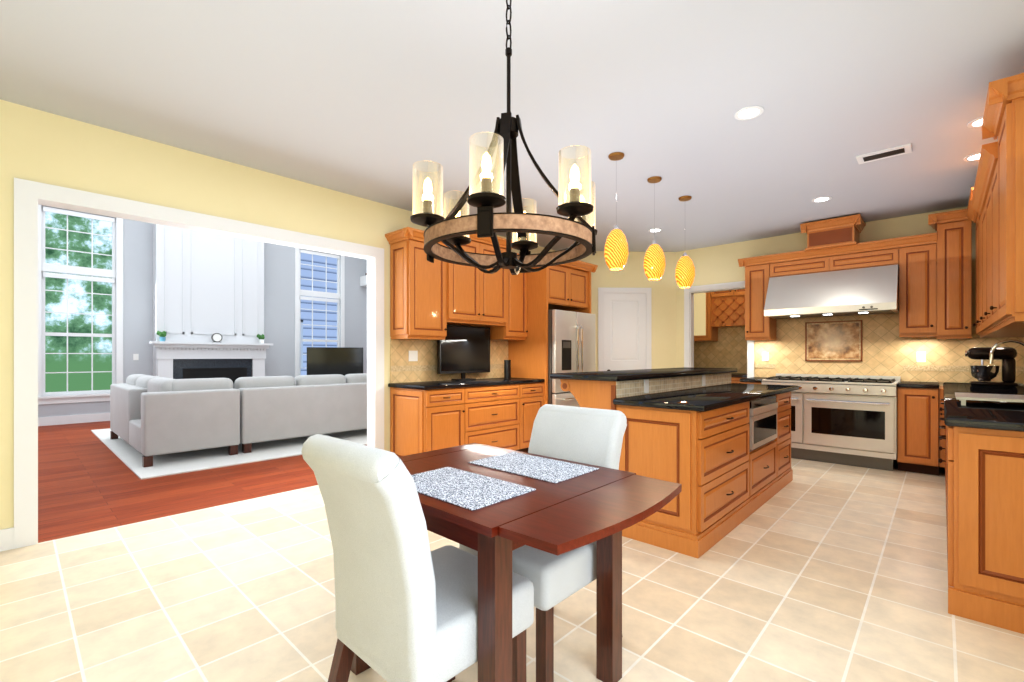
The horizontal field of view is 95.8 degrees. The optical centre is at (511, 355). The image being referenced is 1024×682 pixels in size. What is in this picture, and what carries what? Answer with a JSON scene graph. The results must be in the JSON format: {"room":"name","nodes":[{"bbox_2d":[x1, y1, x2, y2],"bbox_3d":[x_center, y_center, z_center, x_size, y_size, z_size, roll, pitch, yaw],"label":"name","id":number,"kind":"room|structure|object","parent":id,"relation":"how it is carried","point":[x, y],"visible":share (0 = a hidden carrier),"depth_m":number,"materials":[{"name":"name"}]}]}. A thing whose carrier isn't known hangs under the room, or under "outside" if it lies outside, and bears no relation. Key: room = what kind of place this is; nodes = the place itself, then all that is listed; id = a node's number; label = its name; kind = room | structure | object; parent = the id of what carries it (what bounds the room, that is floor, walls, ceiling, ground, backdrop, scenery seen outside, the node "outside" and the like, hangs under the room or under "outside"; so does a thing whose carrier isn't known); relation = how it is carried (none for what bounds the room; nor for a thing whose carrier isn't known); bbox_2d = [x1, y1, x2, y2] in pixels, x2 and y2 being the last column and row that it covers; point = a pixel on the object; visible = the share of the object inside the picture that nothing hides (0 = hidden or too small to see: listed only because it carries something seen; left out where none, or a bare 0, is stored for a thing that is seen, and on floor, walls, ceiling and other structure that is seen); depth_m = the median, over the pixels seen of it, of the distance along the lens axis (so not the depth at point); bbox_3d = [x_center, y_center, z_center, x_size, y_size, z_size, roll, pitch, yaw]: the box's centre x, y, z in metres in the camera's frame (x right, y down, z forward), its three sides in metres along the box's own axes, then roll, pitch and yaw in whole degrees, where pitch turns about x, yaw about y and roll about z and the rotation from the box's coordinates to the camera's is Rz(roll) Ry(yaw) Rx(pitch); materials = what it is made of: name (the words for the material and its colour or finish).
{"room":"eat-in kitchen","nodes":[
{"label":"eat-in kitchen","id":0,"kind":"room"},
{"bbox_2d":[38,205,366,416],"bbox_3d":[-6.212,-1.400,10.004,0.120,5.200,8.440,0,0,43],"label":"wall","id":1,"kind":"structure","parent":0,"point":[279,297],"depth_m":10.57,"materials":[{"name":"grey paint"}]},
{"bbox_2d":[38,413,109,425],"bbox_3d":[-7.973,1.125,8.010,0.015,0.150,2.820,0,0,43],"label":"baseboard","id":2,"kind":"structure","parent":1,"relation":"attached to","point":[84,418],"depth_m":8.21,"materials":[{"name":"white wood"}]},
{"bbox_2d":[38,204,122,404],"bbox_3d":[-7.741,-0.925,8.299,0.160,3.510,1.240,0,0,43],"label":"window","id":3,"kind":"structure","parent":1,"relation":"in","point":[114,276],"depth_m":8.34,"materials":[{"name":"white wood"}]},
{"bbox_2d":[133,354,138,359],"bbox_3d":[-7.192,0.020,8.854,0.008,0.120,0.080,0,0,43],"label":"wall switch","id":4,"kind":"object","parent":1,"relation":"attached to","point":[135,356],"visible":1,"depth_m":8.85,"materials":[{"name":"white plastic"}]},
{"bbox_2d":[295,247,344,376],"bbox_3d":[-4.766,-0.925,11.500,0.160,3.510,1.300,0,0,43],"label":"window","id":5,"kind":"structure","parent":1,"relation":"in","point":[339,297],"depth_m":11.45,"materials":[{"name":"white wood"}]},
{"bbox_2d":[360,273,366,286],"bbox_3d":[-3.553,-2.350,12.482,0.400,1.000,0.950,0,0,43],"label":"wall sconce","id":6,"kind":"object","parent":1,"relation":"attached to","point":[363,281],"visible":0.08,"depth_m":12.15,"materials":[{"name":"white"}]},
{"bbox_2d":[149,224,272,388],"bbox_3d":[-6.167,-1.400,9.567,0.540,5.200,2.140,0,0,43],"label":"fireplace","id":7,"kind":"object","parent":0,"point":[206,286],"depth_m":9.44,"materials":[{"name":"white"}]},
{"bbox_2d":[157,331,166,340],"bbox_3d":[-6.668,-0.379,8.817,0.169,0.206,0.154,0,0,43],"label":"mantel plant","id":8,"kind":"object","parent":7,"relation":"on","point":[162,335],"visible":0.88,"depth_m":8.78,"materials":[{"name":"green plant"}]},
{"bbox_2d":[211,333,221,341],"bbox_3d":[-6.045,-0.373,9.481,0.065,0.194,0.190,0,0,43],"label":"mantel clock","id":9,"kind":"object","parent":7,"relation":"on","point":[216,337],"visible":0.92,"depth_m":9.46,"materials":[{"name":"white plastic"}]},
{"bbox_2d":[257,334,264,342],"bbox_3d":[-5.476,-0.379,10.099,0.169,0.206,0.154,0,0,43],"label":"mantel plant","id":10,"kind":"object","parent":7,"relation":"on","point":[261,338],"visible":0.88,"depth_m":10.06,"materials":[{"name":"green plant"}]},
{"bbox_2d":[0,99,554,529],"bbox_3d":[-1.047,-1.400,5.205,0.120,5.200,8.440,0,0,43],"label":"wall","id":11,"kind":"structure","parent":0,"point":[36,145],"depth_m":3.37,"materials":[{"name":"yellow paint"}]},
{"bbox_2d":[0,527,13,550],"bbox_3d":[-3.642,1.135,2.313,0.015,0.130,1.570,0,0,43],"label":"baseboard","id":12,"kind":"structure","parent":11,"relation":"attached to","point":[7,539],"depth_m":2.86,"materials":[{"name":"white wood"}]},
{"bbox_2d":[14,178,383,548],"bbox_3d":[-2.269,0.045,3.890,0.160,2.310,2.610,0,0,43],"label":"door frame","id":13,"kind":"structure","parent":11,"relation":"attached to","point":[29,196],"depth_m":3.01,"materials":[{"name":"white wood"}]},
{"bbox_2d":[504,360,510,378],"bbox_3d":[-0.057,0.168,5.786,0.084,0.235,0.084,0,0,43],"label":"speaker","id":14,"kind":"object","parent":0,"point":[507,369],"visible":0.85,"depth_m":5.75},
{"bbox_2d":[0,421,1023,681],"bbox_3d":[-1.689,1.230,6.027,12.160,0.060,9.970,0,0,43],"label":"floor","id":15,"kind":"structure","parent":0,"point":[814,571],"depth_m":2.37,"materials":[{"name":"tile"}]},
{"bbox_2d":[91,428,366,479],"bbox_3d":[-3.844,1.194,7.388,4.310,0.012,3.910,0,0,43],"label":"rug","id":16,"kind":"object","parent":15,"relation":"on","point":[126,453],"visible":0.43,"depth_m":5.52,"materials":[{"name":"white carpet"}]},
{"bbox_2d":[110,373,366,466],"bbox_3d":[-3.713,0.729,6.993,2.560,0.917,3.310,0,0,43],"label":"sectional sofa","id":17,"kind":"object","parent":16,"relation":"on","point":[151,417],"visible":0.85,"depth_m":5.67,"materials":[{"name":"grey fabric"}]},
{"bbox_2d":[301,434,533,681],"bbox_3d":[-0.276,0.718,1.425,0.440,0.975,0.579,0,0,43],"label":"dining chair","id":18,"kind":"object","parent":15,"relation":"on","point":[406,604],"visible":1,"depth_m":1.24,"materials":[{"name":"fabric"}]},
{"bbox_2d":[389,227,468,456],"bbox_3d":[-0.878,-0.049,4.811,0.657,2.500,0.497,0,0,43],"label":"tall cabinet","id":19,"kind":"object","parent":15,"relation":"on","point":[429,302],"depth_m":4.76,"materials":[{"name":"brown wood"}]},
{"bbox_2d":[437,325,489,380],"bbox_3d":[-0.578,-0.033,5.465,0.168,0.635,0.780,0,0,43],"label":"television","id":20,"kind":"object","parent":19,"relation":"on","point":[462,350],"visible":0.92,"depth_m":5.40,"materials":[{"name":"black plastic"}]},
{"bbox_2d":[469,234,524,451],"bbox_3d":[-0.409,-0.049,5.315,0.657,2.500,0.880,0,0,43],"label":"tall cabinet","id":21,"kind":"object","parent":15,"relation":"on","point":[496,300],"depth_m":5.39,"materials":[{"name":"brown wood"}]},
{"bbox_2d":[351,443,681,681],"bbox_3d":[-0.039,0.820,1.688,1.115,0.760,0.760,0,0,43],"label":"dining table","id":22,"kind":"object","parent":15,"relation":"on","point":[603,507],"visible":0.75,"depth_m":1.36,"materials":[{"name":"brown wood"}]},
{"bbox_2d":[411,467,535,510],"bbox_3d":[-0.181,0.438,1.568,0.450,0.003,0.280,0,0,43],"label":"placemat","id":23,"kind":"object","parent":22,"relation":"on","point":[465,489],"depth_m":1.52,"materials":[{"name":"grey fabric"}]},
{"bbox_2d":[468,452,598,482],"bbox_3d":[0.079,0.438,1.849,0.452,0.003,0.275,0,0,43],"label":"placemat","id":24,"kind":"object","parent":22,"relation":"on","point":[545,469],"depth_m":1.83,"materials":[{"name":"grey fabric"}]},
{"bbox_2d":[525,266,548,452],"bbox_3d":[0.050,-0.049,5.810,0.657,2.500,0.470,0,0,43],"label":"tall cabinet","id":25,"kind":"object","parent":15,"relation":"on","point":[536,283],"depth_m":5.80,"materials":[{"name":"brown wood"}]},
{"bbox_2d":[459,404,626,681],"bbox_3d":[0.142,0.718,1.915,0.460,0.975,0.579,0,0,43],"label":"dining chair","id":26,"kind":"object","parent":15,"relation":"on","point":[592,436],"visible":0.52,"depth_m":1.81,"materials":[{"name":"fabric"}]},
{"bbox_2d":[549,260,592,313],"bbox_3d":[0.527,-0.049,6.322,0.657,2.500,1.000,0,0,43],"label":"upper cabinet","id":27,"kind":"object","parent":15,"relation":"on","point":[569,283],"depth_m":6.18,"materials":[{"name":"brown wood"}]},
{"bbox_2d":[548,309,594,406],"bbox_3d":[0.597,0.312,6.257,0.796,1.775,0.910,0,0,43],"label":"refrigerator","id":28,"kind":"object","parent":15,"relation":"on","point":[571,341],"visible":0.35,"depth_m":5.88,"materials":[{"name":"silver metal"}]},
{"bbox_2d":[550,367,798,557],"bbox_3d":[1.528,0.665,3.958,1.130,1.070,2.460,0,0,43],"label":"kitchen island","id":29,"kind":"object","parent":15,"relation":"on","point":[715,443],"visible":0.92,"depth_m":3.10,"materials":[{"name":"brown wood"}]},
{"bbox_2d":[694,291,717,367],"bbox_3d":[3.125,-0.049,7.762,0.790,2.500,0.625,0,0,43],"label":"tall cabinet","id":30,"kind":"object","parent":15,"relation":"on","point":[705,304],"depth_m":7.73,"materials":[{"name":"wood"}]},
{"bbox_2d":[718,289,746,382],"bbox_3d":[3.700,-0.049,7.228,0.780,2.500,0.625,0,0,43],"label":"tall cabinet","id":31,"kind":"object","parent":15,"relation":"on","point":[720,341],"depth_m":7.55,"materials":[{"name":"brown wood"}]},
{"bbox_2d":[738,255,765,383],"bbox_3d":[3.170,-0.080,5.973,0.291,2.560,0.626,0,0,43],"label":"tall cabinet","id":32,"kind":"object","parent":15,"relation":"on","point":[755,267],"depth_m":5.98,"materials":[{"name":"brown wood"}]},
{"bbox_2d":[766,252,793,377],"bbox_3d":[3.399,-0.080,5.761,0.334,2.560,0.626,0,0,43],"label":"tall cabinet","id":33,"kind":"object","parent":15,"relation":"on","point":[779,332],"depth_m":5.99,"materials":[{"name":"brown wood"}]},
{"bbox_2d":[794,229,857,374],"bbox_3d":[3.730,-0.080,5.453,0.570,2.560,0.626,0,0,43],"label":"tall cabinet","id":34,"kind":"object","parent":15,"relation":"on","point":[822,345],"depth_m":5.60,"materials":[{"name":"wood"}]},
{"bbox_2d":[762,373,900,470],"bbox_3d":[3.688,0.715,5.393,1.250,0.970,0.738,0,0,43],"label":"range","id":35,"kind":"object","parent":15,"relation":"on","point":[850,420],"visible":0.81,"depth_m":5.07,"materials":[{"name":"silver metal"}]},
{"bbox_2d":[858,229,897,461],"bbox_3d":[4.068,-0.080,5.138,0.354,2.560,0.626,0,0,43],"label":"tall cabinet","id":36,"kind":"object","parent":15,"relation":"on","point":[877,333],"depth_m":5.32,"materials":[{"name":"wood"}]},
{"bbox_2d":[898,217,937,474],"bbox_3d":[4.311,-0.080,4.913,0.308,2.560,0.626,0,0,43],"label":"tall cabinet","id":37,"kind":"object","parent":15,"relation":"on","point":[923,340],"depth_m":4.84,"materials":[{"name":"brown wood"}]},
{"bbox_2d":[938,73,1023,633],"bbox_3d":[2.403,-0.049,2.149,0.636,2.500,0.490,0,0,43],"label":"tall cabinet","id":38,"kind":"object","parent":15,"relation":"on","point":[981,453],"visible":1,"depth_m":2.05,"materials":[{"name":"brown wood"}]},
{"bbox_2d":[955,392,1023,405],"bbox_3d":[2.877,0.261,2.685,0.440,0.049,0.450,0,0,43],"label":"sink","id":39,"kind":"object","parent":38,"relation":"on","point":[962,397],"visible":1,"depth_m":2.66,"materials":[{"name":"silver metal"}]},
{"bbox_2d":[965,347,1017,385],"bbox_3d":[4.656,0.101,4.505,0.352,0.369,0.220,0,0,43],"label":"stand mixer","id":40,"kind":"object","parent":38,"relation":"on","point":[982,374],"visible":1,"depth_m":4.44,"materials":[{"name":"black metal"}]},
{"bbox_2d":[989,339,1023,385],"bbox_3d":[4.102,0.074,3.800,0.259,0.421,0.108,0,0,43],"label":"faucet","id":41,"kind":"object","parent":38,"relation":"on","point":[995,346],"visible":1,"depth_m":3.82,"materials":[{"name":"silver metal"}]},
{"bbox_2d":[938,213,1023,475],"bbox_3d":[4.654,-0.080,4.594,0.630,2.560,0.626,0,0,43],"label":"tall cabinet","id":42,"kind":"object","parent":15,"relation":"on","point":[955,337],"depth_m":4.70,"materials":[{"name":"brown wood"}]},
{"bbox_3d":[-4.149,0.925,10.886,1.104,0.550,1.601,0,0,43],"label":"tv console","id":43,"kind":"object","parent":15,"relation":"on","visible":0},
{"bbox_2d":[307,347,362,375],"bbox_3d":[-4.150,0.224,10.889,0.622,0.848,1.116,0,0,43],"label":"television","id":44,"kind":"object","parent":43,"relation":"on","point":[344,361],"visible":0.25,"depth_m":10.86,"materials":[{"name":"black plastic"}]},
{"bbox_2d":[0,0,1023,251],"bbox_3d":[0.937,-1.630,3.586,4.990,0.100,9.970,0,0,43],"label":"ceiling","id":45,"kind":"structure","parent":0,"point":[374,100],"depth_m":2.77,"materials":[{"name":"grey paint"}]},
{"bbox_2d":[410,0,596,274],"bbox_3d":[-0.012,-0.942,1.677,0.700,1.265,0.622,0,0,43],"label":"chandelier","id":46,"kind":"object","parent":45,"relation":"hanging from","point":[451,229],"visible":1,"depth_m":1.55,"materials":[{"name":"brown metal"}]},
{"bbox_2d":[604,152,627,269],"bbox_3d":[0.822,-1.132,3.646,0.186,0.894,0.186,0,0,43],"label":"pendant light","id":47,"kind":"object","parent":45,"relation":"hanging from","point":[616,251],"visible":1,"depth_m":3.59,"materials":[{"name":"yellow glass"}]},
{"bbox_2d":[644,176,664,279],"bbox_3d":[1.271,-1.132,4.129,0.186,0.894,0.186,0,0,43],"label":"pendant light","id":48,"kind":"object","parent":45,"relation":"hanging from","point":[654,263],"visible":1,"depth_m":4.07,"materials":[{"name":"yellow glass"}]},
{"bbox_2d":[648,228,661,231],"bbox_3d":[1.796,-1.577,5.811,0.169,0.005,0.169,0,0,37],"label":"recessed light","id":49,"kind":"object","parent":45,"relation":"in","point":[656,229],"depth_m":5.81,"materials":[{"name":"white"}]},
{"bbox_2d":[675,196,694,287],"bbox_3d":[1.727,-1.132,4.620,0.186,0.894,0.186,0,0,43],"label":"pendant light","id":50,"kind":"object","parent":45,"relation":"hanging from","point":[685,272],"visible":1,"depth_m":4.56,"materials":[{"name":"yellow glass"}]},
{"bbox_2d":[734,106,763,119],"bbox_3d":[1.538,-1.577,3.007,0.169,0.005,0.169,0,0,37],"label":"recessed light","id":51,"kind":"object","parent":45,"relation":"in","point":[749,112],"depth_m":3.01,"materials":[{"name":"white"}]},
{"bbox_2d":[812,196,831,201],"bbox_3d":[3.119,-1.577,4.664,0.169,0.005,0.169,0,0,37],"label":"recessed light","id":52,"kind":"object","parent":45,"relation":"in","point":[820,199],"depth_m":4.66,"materials":[{"name":"white"}]},
{"bbox_2d":[856,143,911,163],"bbox_3d":[2.900,-1.573,3.612,0.330,0.013,0.180,0,0,43],"label":"ceiling vent","id":53,"kind":"object","parent":45,"relation":"in","point":[886,153],"visible":1,"depth_m":3.60,"materials":[{"name":"white metal"}]},
{"bbox_2d":[963,152,980,160],"bbox_3d":[3.687,-1.577,3.659,0.169,0.005,0.169,0,0,37],"label":"recessed light","id":54,"kind":"object","parent":45,"relation":"in","point":[973,157],"depth_m":3.67,"materials":[{"name":"white"}]},
{"bbox_2d":[967,117,982,127],"bbox_3d":[3.176,-1.577,3.110,0.169,0.005,0.169,0,0,37],"label":"recessed light","id":55,"kind":"object","parent":45,"relation":"in","point":[976,123],"depth_m":3.13,"materials":[{"name":"white"}]},
{"bbox_2d":[579,251,675,370],"bbox_3d":[1.581,-0.190,7.049,1.924,2.780,0.100,0,0,-2],"label":"wall","id":56,"kind":"structure","parent":0,"point":[631,274],"depth_m":7.02,"materials":[{"name":"yellow paint"}]},
{"bbox_2d":[598,287,650,370],"bbox_3d":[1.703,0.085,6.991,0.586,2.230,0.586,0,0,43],"label":"pantry door","id":57,"kind":"structure","parent":56,"relation":"in","point":[624,328],"depth_m":6.99,"materials":[{"name":"white wood"}]},
{"bbox_2d":[676,206,979,387],"bbox_3d":[3.836,-0.190,5.869,3.850,2.780,0.120,0,0,43],"label":"wall","id":58,"kind":"structure","parent":0,"point":[717,264],"depth_m":6.27,"materials":[{"name":"yellow paint"}]},
{"bbox_2d":[684,281,753,377],"bbox_3d":[2.975,0.085,6.654,0.960,2.230,0.140,0,0,43],"label":"door frame","id":59,"kind":"structure","parent":58,"relation":"attached to","point":[690,292],"depth_m":6.88,"materials":[{"name":"white wood"}]},
{"bbox_2d":[764,264,898,318],"bbox_3d":[3.731,-0.731,5.440,1.246,0.508,0.618,0,0,43],"label":"range hood","id":60,"kind":"object","parent":58,"relation":"attached to","point":[865,291],"visible":0.96,"depth_m":5.25,"materials":[{"name":"silver metal"}]},
{"label":"outside","id":61,"kind":"structure","parent":0,"visible":0},
{"bbox_2d":[45,212,111,391],"bbox_3d":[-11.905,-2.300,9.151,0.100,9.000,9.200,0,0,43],"label":"window glass","id":62,"kind":"object","parent":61,"point":[55,301],"depth_m":10.89,"materials":[{"name":"clear glass"}]},
{"bbox_2d":[301,253,336,374],"bbox_3d":[-5.896,-2.300,14.148,0.100,9.000,6.300,0,0,43],"label":"house","id":63,"kind":"structure","parent":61,"point":[319,317],"depth_m":14.08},
{"bbox_2d":[301,320,302,367],"bbox_3d":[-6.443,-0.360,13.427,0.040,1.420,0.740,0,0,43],"label":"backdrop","id":64,"kind":"object","parent":63,"relation":"attached to","point":[301,344],"visible":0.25,"depth_m":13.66,"materials":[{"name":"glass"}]}
]}

